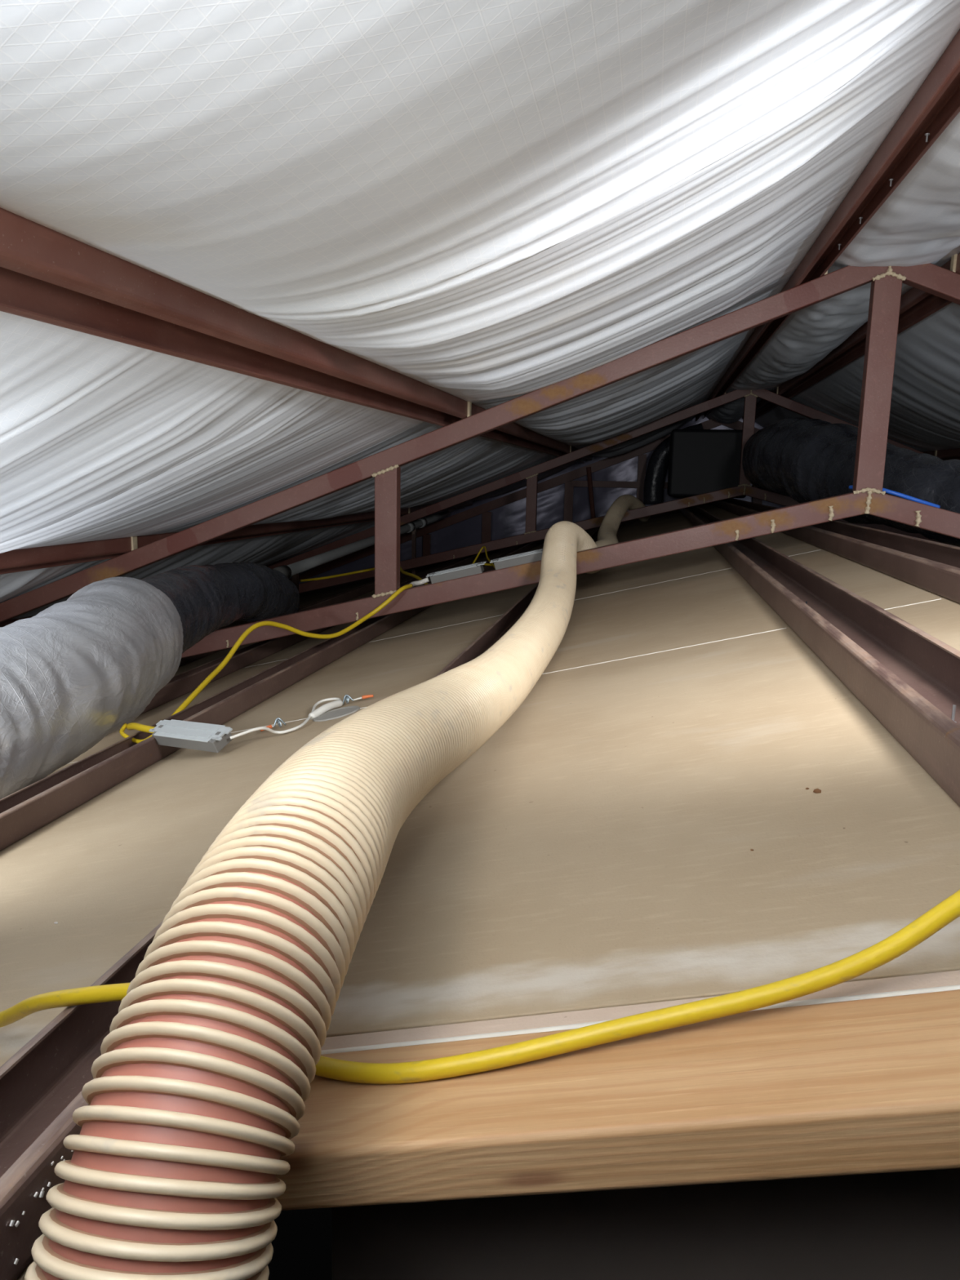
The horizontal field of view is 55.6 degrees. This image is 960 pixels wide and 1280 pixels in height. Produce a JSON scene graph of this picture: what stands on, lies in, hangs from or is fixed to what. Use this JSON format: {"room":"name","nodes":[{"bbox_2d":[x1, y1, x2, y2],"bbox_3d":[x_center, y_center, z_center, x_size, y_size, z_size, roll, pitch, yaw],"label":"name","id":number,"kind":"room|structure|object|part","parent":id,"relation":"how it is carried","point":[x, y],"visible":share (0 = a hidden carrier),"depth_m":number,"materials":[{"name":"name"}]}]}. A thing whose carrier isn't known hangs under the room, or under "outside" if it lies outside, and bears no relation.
{"room":"building cavity","nodes":[
{"label":"building cavity","id":0,"kind":"room"},
{"bbox_2d":[0,0,959,619],"bbox_3d":[1.281,-0.410,3.455,9.757,2.098,11.300,3,10,10],"label":"ceiling","id":1,"kind":"structure","parent":0,"point":[487,204],"depth_m":1.10,"materials":[{"name":"white plastic"}]},
{"bbox_2d":[0,253,959,657],"bbox_3d":[1.140,-0.172,2.738,9.157,1.893,0.062,3,10,10],"label":"roof truss","id":2,"kind":"object","parent":1,"relation":"attached to","point":[868,496],"visible":0.78,"depth_m":2.80,"materials":[{"name":"brown metal"}]},
{"bbox_2d":[0,558,288,627],"bbox_3d":[-2.222,-0.064,4.094,0.083,0.078,10.940,3,10,10],"label":"roof beam","id":3,"kind":"structure","parent":2,"relation":"attached to","point":[10,621],"depth_m":4.23,"materials":[{"name":"brown metal"}]},
{"bbox_2d":[0,501,472,574],"bbox_3d":[-1.113,-0.437,3.820,0.083,0.078,10.940,3,10,10],"label":"roof beam","id":4,"kind":"structure","parent":2,"relation":"attached to","point":[45,557],"depth_m":3.07,"materials":[{"name":"brown metal"}]},
{"bbox_2d":[0,207,592,462],"bbox_3d":[0.048,-0.827,3.533,0.083,0.078,10.940,3,10,10],"label":"roof beam","id":5,"kind":"structure","parent":2,"relation":"attached to","point":[47,275],"depth_m":1.19,"materials":[{"name":"metal"}]},
{"bbox_3d":[-0.303,-0.354,2.984,0.075,0.421,0.048,3,10,10],"label":"post","id":6,"kind":"part","parent":2,"relation":"part of","materials":[{"name":"brown metal"}]},
{"bbox_2d":[426,560,486,583],"bbox_3d":[-0.079,-0.220,2.964,0.195,0.078,0.052,3,10,10],"label":"box","id":7,"kind":"object","parent":2,"relation":"on","point":[475,568],"visible":1,"depth_m":2.95,"materials":[{"name":"grey metal"}]},
{"bbox_2d":[409,577,430,587],"bbox_3d":[-0.229,-0.181,3.073,0.050,0.082,0.194,-4,11,-27],"label":"cable","id":8,"kind":"object","parent":7,"relation":"attached to","point":[426,580],"visible":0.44,"depth_m":3.00,"materials":[{"name":"white plastic"}]},
{"bbox_3d":[-0.078,-0.230,2.962,0.147,0.045,0.052,3,10,10],"label":"lid","id":9,"kind":"part","parent":7,"relation":"part of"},
{"bbox_2d":[489,548,542,569],"bbox_3d":[0.129,-0.261,2.918,0.195,0.078,0.052,3,10,10],"label":"box","id":10,"kind":"object","parent":2,"relation":"on","point":[535,555],"visible":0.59,"depth_m":2.90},
{"bbox_3d":[0.129,-0.272,2.916,0.147,0.045,0.052,3,10,10],"label":"lid","id":11,"kind":"part","parent":10,"relation":"part of","materials":[{"name":"grey metal"}]},
{"bbox_2d":[695,29,959,421],"bbox_3d":[1.071,-1.171,3.280,0.083,0.078,10.940,3,10,10],"label":"roof beam","id":12,"kind":"structure","parent":2,"relation":"attached to","point":[935,104],"depth_m":1.79,"materials":[{"name":"metal"}]},
{"bbox_2d":[742,417,959,546],"bbox_3d":[1.647,-0.766,4.235,0.676,0.567,3.408,1,10,1],"label":"duct","id":13,"kind":"object","parent":2,"relation":"on","point":[803,460],"visible":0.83,"depth_m":3.61,"materials":[{"name":"black plastic"}]},
{"bbox_2d":[742,253,959,418],"bbox_3d":[1.491,-1.149,3.204,0.083,0.078,10.940,3,10,10],"label":"roof beam","id":14,"kind":"structure","parent":2,"relation":"attached to","point":[916,304],"depth_m":3.99,"materials":[{"name":"metal"}]},
{"bbox_3d":[1.152,-0.737,2.643,0.075,0.609,0.048,3,10,10],"label":"post","id":15,"kind":"part","parent":2,"relation":"part of","materials":[{"name":"brown metal"}]},
{"bbox_2d":[848,484,940,507],"bbox_3d":[1.234,-0.427,2.722,0.257,0.065,0.074,6,11,26],"label":"cable","id":16,"kind":"object","parent":2,"relation":"attached to","point":[851,486],"visible":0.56,"depth_m":2.68,"materials":[{"name":"blue plastic"}]},
{"bbox_2d":[923,448,959,460],"bbox_3d":[2.499,-0.701,3.092,0.083,0.078,10.940,3,10,10],"label":"beam","id":17,"kind":"structure","parent":2,"relation":"attached to","point":[949,454],"depth_m":5.82,"materials":[{"name":"metal"}]},
{"bbox_2d":[267,386,959,593],"bbox_3d":[1.814,-0.797,6.312,9.157,1.893,0.062,3,10,10],"label":"roof truss","id":18,"kind":"object","parent":1,"relation":"attached to","point":[531,474],"visible":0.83,"depth_m":6.42,"materials":[{"name":"brown metal"}]},
{"bbox_3d":[0.371,-0.979,6.558,0.075,0.421,0.048,3,10,10],"label":"post","id":19,"kind":"part","parent":18,"relation":"part of","materials":[{"name":"brown metal"}]},
{"bbox_3d":[1.826,-1.361,6.217,0.075,0.609,0.048,3,10,10],"label":"post","id":20,"kind":"part","parent":18,"relation":"part of","materials":[{"name":"brown metal"}]},
{"bbox_2d":[0,502,959,1279],"bbox_3d":[1.270,0.198,3.570,9.755,1.241,11.087,3,10,10],"label":"ceiling panel","id":21,"kind":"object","parent":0,"point":[591,862],"depth_m":0.95,"materials":[{"name":"paint"}]},
{"bbox_2d":[0,561,299,799],"bbox_3d":[-0.952,-0.023,2.926,0.443,0.492,3.416,1,10,1],"label":"duct","id":22,"kind":"object","parent":21,"relation":"on","point":[89,664],"visible":0.92,"depth_m":1.92,"materials":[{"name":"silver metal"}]},
{"bbox_2d":[0,538,544,850],"bbox_3d":[-0.210,-0.218,4.359,0.101,0.077,9.640,3,10,10],"label":"channel","id":23,"kind":"object","parent":21,"relation":"on","point":[30,808],"visible":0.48,"depth_m":1.82,"materials":[{"name":"brown metal"}]},
{"bbox_2d":[119,697,341,752],"bbox_3d":[-0.512,0.185,1.854,0.466,0.079,0.294,-1,10,-11],"label":"box","id":24,"kind":"object","parent":23,"relation":"on","point":[208,737],"visible":0.88,"depth_m":1.77,"materials":[{"name":"grey plastic"}]},
{"bbox_3d":[-0.565,0.176,1.770,0.151,0.034,0.048,7,12,30],"label":"lid","id":25,"kind":"part","parent":24,"relation":"part of","materials":[{"name":"grey plastic"}]},
{"bbox_2d":[171,583,413,715],"bbox_3d":[-0.534,0.013,2.544,0.152,0.243,1.138,6,11,25],"label":"cable","id":26,"kind":"object","parent":21,"relation":"on","point":[251,628],"visible":0.91,"depth_m":2.56,"materials":[{"name":"yellow plastic"}]},
{"bbox_2d":[0,528,599,1279],"bbox_3d":[0.424,-0.344,4.217,0.102,0.077,9.640,3,10,10],"label":"channel","id":27,"kind":"object","parent":21,"relation":"on","point":[42,1085],"visible":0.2,"depth_m":0.61,"materials":[{"name":"brown metal"}]},
{"bbox_2d":[178,560,449,666],"bbox_3d":[-1.212,-0.018,4.583,0.101,0.077,9.640,3,10,10],"label":"channel","id":28,"kind":"object","parent":21,"relation":"on","point":[348,595],"visible":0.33,"depth_m":6.01,"materials":[{"name":"brown metal"}]},
{"bbox_2d":[260,694,373,731],"bbox_3d":[-0.341,0.153,1.922,0.195,0.054,0.162,3,10,10],"label":"recessed light","id":29,"kind":"object","parent":21,"relation":"in","point":[322,713],"visible":0.97,"depth_m":1.91,"materials":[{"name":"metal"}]},
{"bbox_2d":[141,547,504,714],"bbox_3d":[-0.668,-0.126,4.461,0.101,0.077,9.640,3,10,10],"label":"channel","id":30,"kind":"object","parent":21,"relation":"on","point":[180,685],"visible":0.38,"depth_m":3.23,"materials":[{"name":"brown metal"}]},
{"bbox_2d":[24,494,649,1279],"bbox_3d":[0.532,-0.337,3.967,0.243,0.514,7.624,3,10,11],"label":"corrugated hose","id":31,"kind":"object","parent":21,"relation":"on","point":[204,1072],"visible":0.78,"depth_m":0.45,"materials":[{"name":"cream plastic"}]},
{"bbox_2d":[272,510,449,612],"bbox_3d":[-0.696,-0.639,6.705,0.078,0.506,3.854,3,10,11],"label":"drain pipe","id":32,"kind":"object","parent":21,"relation":"on","point":[293,570],"visible":0.74,"depth_m":5.82,"materials":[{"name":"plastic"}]},
{"bbox_2d":[300,566,427,584],"bbox_3d":[-0.399,-0.279,4.381,0.436,0.158,1.774,-4,12,-29],"label":"cable","id":33,"kind":"object","parent":32,"relation":"attached to","point":[402,571],"visible":0.56,"depth_m":5.05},
{"bbox_2d":[471,546,495,568],"bbox_3d":[-0.020,-0.417,4.945,0.156,0.161,0.387,-1,10,-9],"label":"cable","id":34,"kind":"object","parent":21,"relation":"on","point":[482,547],"visible":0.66,"depth_m":5.09,"materials":[{"name":"yellow plastic"}]},
{"bbox_2d":[288,419,762,581],"bbox_3d":[2.271,-1.189,8.743,9.257,1.894,0.152,3,10,10],"label":"frame","id":35,"kind":"object","parent":21,"relation":"on","point":[587,470],"visible":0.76,"depth_m":8.99,"materials":[{"name":"brown metal"}]},
{"bbox_3d":[-0.545,-0.931,9.372,0.075,0.316,0.050,3,10,10],"label":"wall post","id":36,"kind":"part","parent":35,"relation":"part of","materials":[{"name":"brown metal"}]},
{"bbox_3d":[0.068,-1.095,9.228,0.090,0.402,0.050,3,10,10],"label":"wall post","id":37,"kind":"part","parent":35,"relation":"part of","materials":[{"name":"brown metal"}]},
{"bbox_3d":[0.879,-1.313,9.037,0.085,0.515,0.050,3,10,10],"label":"wall post","id":38,"kind":"part","parent":35,"relation":"part of","materials":[{"name":"brown metal"}]},
{"bbox_3d":[1.569,-1.498,8.874,0.075,0.611,0.050,3,10,10],"label":"wall post","id":39,"kind":"part","parent":35,"relation":"part of","materials":[{"name":"brown metal"}]},
{"bbox_3d":[2.653,-1.555,8.660,0.085,0.660,0.050,3,10,10],"label":"wall post","id":40,"kind":"part","parent":35,"relation":"part of","materials":[{"name":"brown metal"}]},
{"bbox_2d":[275,989,959,1210],"bbox_3d":[0.068,0.267,0.526,0.550,0.175,0.098,3,10,10],"label":"beam","id":41,"kind":"structure","parent":21,"relation":"on","point":[870,1086],"depth_m":0.49,"materials":[{"name":"brown wood"}]},
{"bbox_2d":[0,889,959,1084],"bbox_3d":[-0.301,0.277,0.791,1.833,0.484,0.266,5,11,20],"label":"extension cord","id":42,"kind":"object","parent":41,"relation":"on","point":[940,916],"visible":0.77,"depth_m":0.54,"materials":[{"name":"yellow rubber"}]},
{"bbox_2d":[813,788,821,793],"bbox_3d":[0.323,0.145,0.873,0.008,0.006,0.006,3,10,10],"label":"crumb","id":43,"kind":"object","parent":21,"relation":"on","point":[816,790],"visible":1,"depth_m":0.87,"materials":[{"name":"brown"}]},
{"bbox_2d":[679,505,959,806],"bbox_3d":[1.077,-0.475,4.071,0.101,0.077,9.640,3,10,10],"label":"channel","id":44,"kind":"object","parent":21,"relation":"on","point":[907,677],"visible":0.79,"depth_m":1.25,"materials":[{"name":"metal"}]},
{"bbox_2d":[707,497,959,603],"bbox_3d":[1.338,-0.527,4.013,0.101,0.077,9.640,3,10,10],"label":"channel","id":45,"kind":"object","parent":21,"relation":"on","point":[932,566],"visible":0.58,"depth_m":2.19,"materials":[{"name":"brown metal"}]},
{"bbox_2d":[643,422,746,503],"bbox_3d":[1.769,-1.466,7.559,0.799,0.703,0.985,3,10,10],"label":"handler","id":46,"kind":"object","parent":45,"relation":"on","point":[700,460],"visible":0.91,"depth_m":7.08,"materials":[{"name":"black metal"}]},
{"bbox_2d":[733,497,958,546],"bbox_3d":[1.444,-0.519,3.994,0.101,0.077,9.640,3,10,10],"label":"channel","id":47,"kind":"object","parent":21,"relation":"on","point":[733,498],"visible":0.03,"depth_m":2.43,"materials":[{"name":"brown metal"}]},
{"bbox_2d":[298,413,837,583],"bbox_3d":[2.298,-1.249,8.879,9.657,2.254,0.061,3,10,10],"label":"wall","id":48,"kind":"structure","parent":0,"point":[508,520],"depth_m":9.19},
{"bbox_2d":[331,1168,959,1279],"bbox_3d":[0.136,0.758,0.662,0.500,0.920,0.012,3,10,10],"label":"hatch opening","id":49,"kind":"structure","parent":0,"point":[904,1225],"depth_m":0.59,"materials":[{"name":"black"}]}
]}

